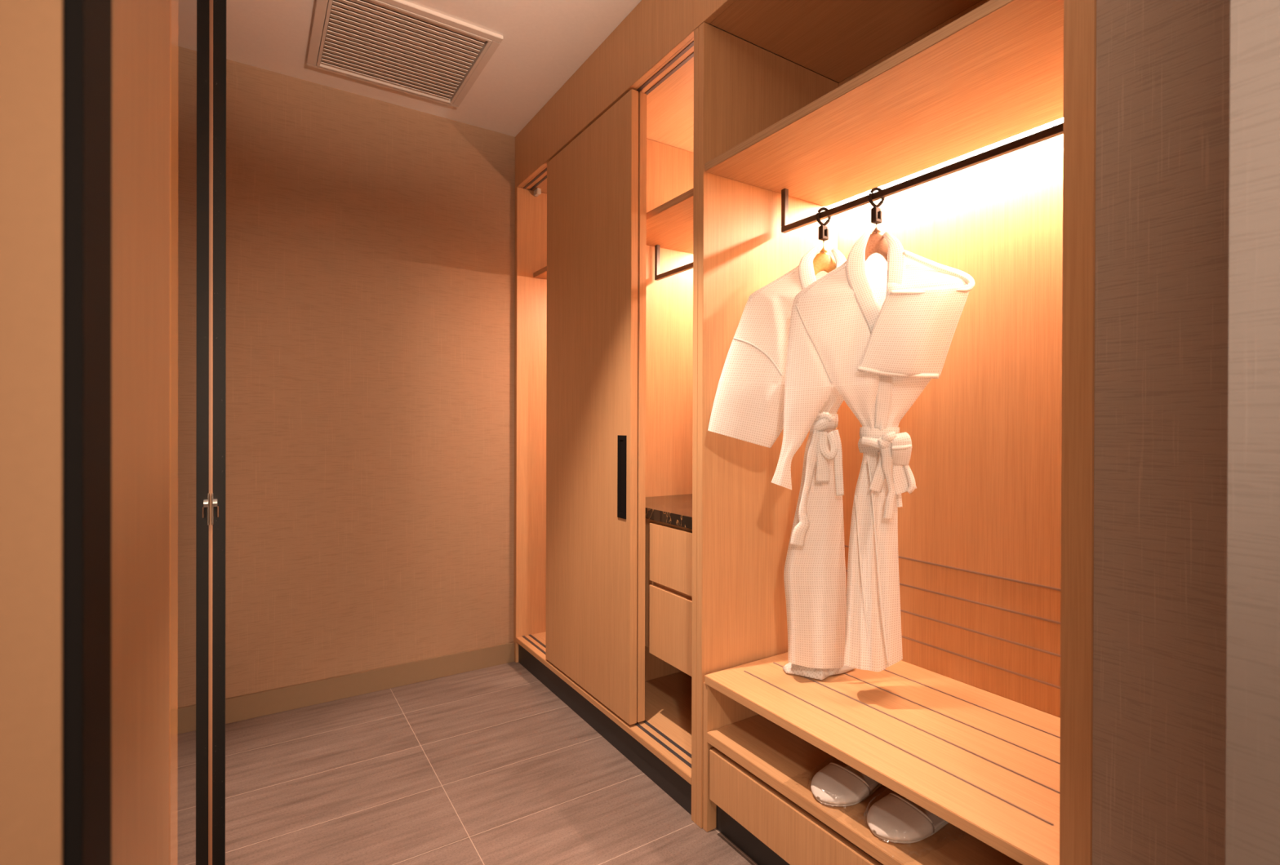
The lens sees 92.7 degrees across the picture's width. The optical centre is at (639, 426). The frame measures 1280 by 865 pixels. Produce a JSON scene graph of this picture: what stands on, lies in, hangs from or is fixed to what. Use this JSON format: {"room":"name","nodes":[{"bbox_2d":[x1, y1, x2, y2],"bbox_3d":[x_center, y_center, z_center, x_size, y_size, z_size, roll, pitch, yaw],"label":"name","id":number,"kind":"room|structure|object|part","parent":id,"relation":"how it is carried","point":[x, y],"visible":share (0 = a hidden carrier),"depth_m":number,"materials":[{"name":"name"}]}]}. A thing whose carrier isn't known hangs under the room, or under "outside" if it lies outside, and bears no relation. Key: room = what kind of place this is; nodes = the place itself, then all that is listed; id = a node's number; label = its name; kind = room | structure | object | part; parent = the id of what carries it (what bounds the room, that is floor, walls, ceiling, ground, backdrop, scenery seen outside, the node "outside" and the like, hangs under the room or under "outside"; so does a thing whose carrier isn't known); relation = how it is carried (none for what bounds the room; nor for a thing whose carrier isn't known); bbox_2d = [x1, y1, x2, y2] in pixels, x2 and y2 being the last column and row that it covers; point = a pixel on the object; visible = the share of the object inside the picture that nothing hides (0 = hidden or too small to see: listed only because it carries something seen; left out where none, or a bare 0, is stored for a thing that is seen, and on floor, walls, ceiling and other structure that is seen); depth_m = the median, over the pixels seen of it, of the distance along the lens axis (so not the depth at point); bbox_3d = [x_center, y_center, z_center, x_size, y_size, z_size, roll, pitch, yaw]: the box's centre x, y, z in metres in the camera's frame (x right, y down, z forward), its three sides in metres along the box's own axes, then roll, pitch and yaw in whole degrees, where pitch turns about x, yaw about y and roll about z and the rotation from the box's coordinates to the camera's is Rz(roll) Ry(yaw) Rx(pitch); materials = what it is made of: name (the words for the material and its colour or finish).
{"room":"walk-in closet","nodes":[
{"label":"walk-in closet","id":0,"kind":"room"},
{"bbox_2d":[0,0,62,864],"bbox_3d":[-0.985,-0.128,-0.108,1.622,2.550,0.070,0,0,-33],"label":"wall","id":1,"kind":"structure","parent":0,"point":[31,31],"depth_m":0.29,"materials":[{"name":"beige paint"}]},
{"bbox_2d":[62,0,111,864],"bbox_3d":[-0.301,-0.127,0.335,0.008,2.550,0.075,0,0,-33],"label":"trim","id":2,"kind":"structure","parent":1,"relation":"attached to","point":[86,24],"depth_m":0.31,"materials":[{"name":"black metal"}]},
{"bbox_2d":[225,58,545,698],"bbox_3d":[-0.989,-0.136,2.800,2.150,2.550,0.115,0,0,-33],"label":"wall","id":3,"kind":"structure","parent":0,"point":[371,242],"depth_m":2.61,"materials":[{"name":"beige paint"}]},
{"bbox_2d":[225,641,514,724],"bbox_3d":[-1.112,1.092,2.652,1.185,0.094,0.014,0,0,-33],"label":"baseboard","id":4,"kind":"structure","parent":3,"relation":"attached to","point":[245,707],"depth_m":2.60,"materials":[{"name":"paint"}]},
{"bbox_2d":[225,662,758,864],"bbox_3d":[-0.319,1.188,0.543,3.450,0.080,4.650,0,0,-33],"label":"floor","id":5,"kind":"structure","parent":0,"point":[489,766],"depth_m":1.93,"materials":[{"name":"tile"}]},
{"bbox_2d":[513,0,736,823],"bbox_3d":[0.289,-0.130,2.112,0.594,2.550,2.421,0,0,-33],"label":"wardrobe","id":6,"kind":"object","parent":5,"relation":"on","point":[606,300],"visible":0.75,"depth_m":2.33,"materials":[{"name":"brown wood"}]},
{"bbox_3d":[-0.362,-0.008,3.115,0.574,2.296,0.030,0,0,-33],"label":"panel","id":7,"kind":"part","parent":6,"relation":"part of","materials":[{"name":"brown wood"}]},
{"bbox_2d":[533,187,541,196],"bbox_3d":[-0.499,-1.141,2.972,0.022,0.028,0.045,0,0,-33],"label":"sensor","id":8,"kind":"object","parent":6,"relation":"attached to","point":[537,192],"visible":1,"depth_m":2.96,"materials":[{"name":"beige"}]},
{"bbox_2d":[533,266,546,279],"bbox_3d":[-0.118,-0.740,2.812,0.488,0.024,0.737,0,0,-33],"label":"shelf","id":9,"kind":"object","parent":6,"relation":"attached to","point":[541,274],"depth_m":2.96,"materials":[{"name":"brown wood"}]},
{"bbox_3d":[-0.208,-0.067,2.370,0.028,2.156,0.698,0,0,-33],"label":"sliding door","id":10,"kind":"part","parent":6,"relation":"part of","materials":[{"name":"brown wood"}]},
{"bbox_3d":[0.016,1.032,2.520,0.572,0.022,1.388,0,0,-33],"label":"panel","id":11,"kind":"part","parent":6,"relation":"part of","materials":[{"name":"brown wood"}]},
{"bbox_3d":[0.032,-1.165,2.520,0.554,0.022,1.388,0,0,-33],"label":"panel","id":12,"kind":"part","parent":6,"relation":"part of","materials":[{"name":"brown wood"}]},
{"bbox_3d":[-0.062,0.173,2.114,0.004,0.286,0.056,0,0,-33],"label":"handle","id":13,"kind":"part","parent":6,"relation":"part of","materials":[{"name":"black metal"}]},
{"bbox_3d":[-0.179,-0.067,2.387,0.028,2.156,0.696,0,0,-33],"label":"sliding door","id":14,"kind":"part","parent":6,"relation":"part of","materials":[{"name":"brown wood"}]},
{"bbox_2d":[644,493,692,676],"bbox_3d":[0.255,0.534,2.221,0.492,0.502,0.628,0,0,-33],"label":"chest","id":15,"kind":"object","parent":6,"relation":"in","point":[668,518],"visible":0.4,"depth_m":2.03,"materials":[{"name":"brown wood"}]},
{"bbox_2d":[645,493,692,528],"bbox_3d":[0.256,0.301,2.220,0.492,0.037,0.628,0,0,-33],"label":"countertop","id":16,"kind":"structure","parent":15,"relation":"on","point":[677,510],"depth_m":2.11,"materials":[{"name":"stone"}]},
{"bbox_3d":[0.133,0.667,1.983,0.022,0.236,0.340,0,0,-33],"label":"drawer","id":17,"kind":"part","parent":15,"relation":"part of","materials":[{"name":"brown wood"}]},
{"bbox_3d":[0.133,0.434,1.982,0.022,0.199,0.340,0,0,-33],"label":"drawer","id":18,"kind":"part","parent":15,"relation":"part of","materials":[{"name":"brown wood"}]},
{"bbox_2d":[646,188,693,253],"bbox_3d":[0.261,-0.737,2.219,0.488,0.024,0.630,0,0,-33],"label":"shelf","id":19,"kind":"object","parent":6,"relation":"attached to","point":[669,225],"depth_m":2.21,"materials":[{"name":"brown wood"}]},
{"bbox_3d":[0.230,-0.656,2.194,0.016,0.139,0.614,0,0,-33],"label":"hanging rail","id":20,"kind":"part","parent":6,"relation":"part of","materials":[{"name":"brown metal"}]},
{"bbox_3d":[0.401,-0.002,1.923,0.574,2.296,0.024,0,0,-33],"label":"panel","id":21,"kind":"part","parent":6,"relation":"part of","materials":[{"name":"brown wood"}]},
{"bbox_2d":[702,645,1060,864],"bbox_3d":[0.662,0.926,1.510,0.573,0.445,0.909,0,0,-33],"label":"bench","id":22,"kind":"object","parent":5,"relation":"on","point":[986,764],"visible":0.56,"depth_m":1.44,"materials":[{"name":"brown wood"}]},
{"bbox_3d":[0.424,0.937,1.886,0.569,0.418,0.019,0,0,-33],"label":"panel","id":23,"kind":"part","parent":22,"relation":"part of","materials":[{"name":"brown wood"}]},
{"bbox_3d":[0.433,0.976,1.357,0.019,0.139,0.855,0,0,-33],"label":"drawer","id":24,"kind":"part","parent":22,"relation":"part of","materials":[{"name":"brown wood"}]},
{"bbox_2d":[706,715,1022,864],"bbox_3d":[0.662,0.877,1.510,0.571,0.028,0.870,0,0,-33],"label":"shoe shelf","id":25,"kind":"object","parent":22,"relation":"attached to","point":[784,761],"depth_m":1.44,"materials":[{"name":"brown wood"}]},
{"bbox_2d":[696,0,1096,864],"bbox_3d":[0.678,-0.012,1.505,0.592,2.320,0.979,0,0,-33],"label":"wardrobe","id":26,"kind":"object","parent":5,"relation":"on","point":[996,529],"visible":0.38,"depth_m":1.64,"materials":[{"name":"brown wood"}]},
{"bbox_3d":[0.413,-0.002,1.902,0.574,2.296,0.024,0,0,-33],"label":"panel","id":27,"kind":"part","parent":26,"relation":"part of","materials":[{"name":"brown wood"}]},
{"bbox_2d":[816,207,831,240],"bbox_3d":[0.522,-0.578,1.738,0.040,0.092,0.021,0,0,-18],"label":"clip","id":28,"kind":"object","parent":26,"relation":"attached to","point":[823,228],"visible":0.89,"depth_m":1.73,"materials":[{"name":"black metal"}]},
{"bbox_2d":[813,240,835,275],"bbox_3d":[0.521,-0.416,1.738,0.330,0.243,0.022,0,0,-11],"label":"clothes hanger","id":29,"kind":"object","parent":28,"relation":"hanging from","point":[823,261],"visible":0.27,"depth_m":1.73,"materials":[{"name":"brown wood"}]},
{"bbox_2d":[707,247,861,679],"bbox_3d":[0.483,0.099,1.725,0.601,1.219,0.140,0,0,-22],"label":"bathrobe","id":30,"kind":"object","parent":29,"relation":"hanging from","point":[748,403],"visible":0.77,"depth_m":1.68,"materials":[{"name":"white fabric"}]},
{"bbox_3d":[0.385,-0.246,1.679,0.334,0.470,0.056,0,0,-13],"label":"panel","id":31,"kind":"part","parent":30,"relation":"part of","materials":[{"name":"white fabric"}]},
{"bbox_3d":[0.492,-0.252,1.748,0.574,0.480,0.032,0,0,-13],"label":"panel","id":32,"kind":"part","parent":30,"relation":"part of","materials":[{"name":"white fabric"}]},
{"bbox_3d":[0.644,-0.251,1.753,0.283,0.481,0.039,0,0,-15],"label":"panel","id":33,"kind":"part","parent":30,"relation":"part of","materials":[{"name":"white fabric"}]},
{"bbox_3d":[0.677,-1.161,1.511,0.554,0.022,0.910,0,0,-33],"label":"panel","id":34,"kind":"part","parent":26,"relation":"part of","materials":[{"name":"brown wood"}]},
{"bbox_2d":[867,187,884,224],"bbox_3d":[0.616,-0.578,1.591,0.040,0.092,0.021,0,0,-18],"label":"clip","id":35,"kind":"object","parent":26,"relation":"attached to","point":[876,212],"visible":0.91,"depth_m":1.59,"materials":[{"name":"black metal"}]},
{"bbox_2d":[865,222,888,262],"bbox_3d":[0.615,-0.422,1.591,0.330,0.235,0.022,0,0,0],"label":"clothes hanger","id":36,"kind":"object","parent":35,"relation":"hanging from","point":[877,243],"visible":0.25,"depth_m":1.58,"materials":[{"name":"brown wood"}]},
{"bbox_2d":[771,231,974,671],"bbox_3d":[0.606,0.068,1.568,0.529,1.154,0.161,0,0,-5],"label":"bathrobe","id":37,"kind":"object","parent":36,"relation":"hanging from","point":[877,330],"visible":1,"depth_m":1.55,"materials":[{"name":"white fabric"}]},
{"bbox_3d":[0.507,-0.241,1.553,0.261,0.496,0.068,0,0,-3],"label":"panel","id":38,"kind":"part","parent":37,"relation":"part of","materials":[{"name":"white fabric"}]},
{"bbox_3d":[0.620,-0.245,1.613,0.492,0.503,0.042,0,0,-3],"label":"panel","id":39,"kind":"part","parent":37,"relation":"part of","materials":[{"name":"white fabric"}]},
{"bbox_3d":[0.729,-0.244,1.584,0.283,0.502,0.055,0,0,-11],"label":"panel","id":40,"kind":"part","parent":37,"relation":"part of","materials":[{"name":"white fabric"}]},
{"bbox_2d":[704,0,1063,206],"bbox_3d":[0.642,-0.734,1.489,0.511,0.024,0.908,0,0,-33],"label":"shelf","id":41,"kind":"object","parent":26,"relation":"attached to","point":[994,73],"depth_m":1.41,"materials":[{"name":"brown wood"}]},
{"bbox_3d":[0.675,-0.657,1.498,0.016,0.130,0.883,0,0,-33],"label":"hanging rail","id":42,"kind":"part","parent":26,"relation":"part of","materials":[{"name":"brown metal"}]},
{"bbox_2d":[826,117,1062,208],"bbox_3d":[0.873,-0.726,1.637,0.032,0.007,0.908,0,0,-33],"label":"strip light","id":43,"kind":"object","parent":26,"relation":"attached to","point":[1059,121],"visible":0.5,"depth_m":1.65,"materials":[{"name":"white plastic"}]},
{"bbox_3d":[0.915,0.000,1.668,0.018,2.296,0.910,0,0,-33],"label":"panel","id":44,"kind":"part","parent":26,"relation":"part of","materials":[{"name":"brown wood"}]},
{"bbox_3d":[0.922,0.002,1.106,0.574,2.296,0.044,0,0,-33],"label":"panel","id":45,"kind":"part","parent":26,"relation":"part of","materials":[{"name":"brown wood"}]},
{"bbox_2d":[226,0,777,137],"bbox_3d":[-0.311,-1.442,0.536,3.450,0.080,4.650,0,0,-33],"label":"ceiling","id":46,"kind":"structure","parent":0,"point":[544,43],"depth_m":2.26,"materials":[{"name":"paint"}]},
{"bbox_2d":[306,0,502,107],"bbox_3d":[-0.890,-1.402,2.280,0.584,0.014,0.568,0,0,-33],"label":"ceiling vent","id":47,"kind":"object","parent":46,"relation":"in","point":[402,46],"visible":1,"depth_m":2.25,"materials":[{"name":"metal"}]},
{"bbox_2d":[778,0,982,86],"bbox_3d":[0.570,-0.129,2.292,0.070,2.550,2.430,0,0,-33],"label":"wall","id":48,"kind":"structure","parent":0,"point":[981,0],"depth_m":2.06,"materials":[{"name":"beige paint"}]},
{"bbox_2d":[1092,0,1230,864],"bbox_3d":[1.039,-0.124,1.009,0.663,2.550,0.242,0,0,-33],"label":"wall","id":49,"kind":"structure","parent":0,"point":[1163,66],"depth_m":0.86,"materials":[{"name":"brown fabric"}]},
{"bbox_2d":[1225,0,1279,864],"bbox_3d":[1.462,-0.121,0.032,1.001,2.550,1.880,0,0,-33],"label":"wall","id":50,"kind":"structure","parent":0,"point":[1252,823],"depth_m":0.54,"materials":[{"name":"fabric"}]},
{"bbox_3d":[-0.798,-0.130,0.756,0.270,2.550,1.185,0,0,-33],"label":"wall","id":51,"kind":"structure","parent":0,"visible":0},
{"bbox_2d":[111,0,170,864],"bbox_3d":[-0.430,-0.128,0.488,0.060,2.550,0.323,0,0,-33],"label":"door frame","id":52,"kind":"structure","parent":51,"relation":"attached to","point":[140,28],"depth_m":0.47,"materials":[{"name":"brown wood"}]},
{"bbox_2d":[169,0,177,864],"bbox_3d":[-0.539,-0.128,0.658,0.060,2.550,0.080,0,0,-33],"label":"trim","id":53,"kind":"structure","parent":51,"relation":"attached to","point":[174,3],"depth_m":0.67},
{"bbox_2d":[177,0,226,864],"bbox_3d":[-0.757,-0.130,1.023,0.086,2.550,0.768,0,0,-33],"label":"door","id":54,"kind":"structure","parent":51,"relation":"in","point":[202,24],"depth_m":1.05,"materials":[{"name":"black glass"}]},
{"bbox_3d":[0.514,0.830,1.494,0.327,0.060,0.173,0,0,-33],"label":"plastic bag","id":55,"kind":"object","parent":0,"visible":0},
{"bbox_2d":[810,762,882,806],"bbox_3d":[0.521,0.838,1.474,0.274,0.046,0.119,0,0,-33],"label":"slipper","id":56,"kind":"object","parent":55,"relation":"in","point":[835,784],"visible":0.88,"depth_m":1.42,"materials":[{"name":"white fabric"}]},
{"bbox_3d":[0.624,0.831,1.339,0.334,0.061,0.182,0,0,-33],"label":"plastic bag","id":57,"kind":"object","parent":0,"visible":0},
{"bbox_2d":[866,793,948,844],"bbox_3d":[0.611,0.839,1.349,0.273,0.046,0.120,0,0,-33],"label":"slipper","id":58,"kind":"object","parent":57,"relation":"in","point":[893,818],"visible":0.77,"depth_m":1.29,"materials":[{"name":"white fabric"}]}
]}

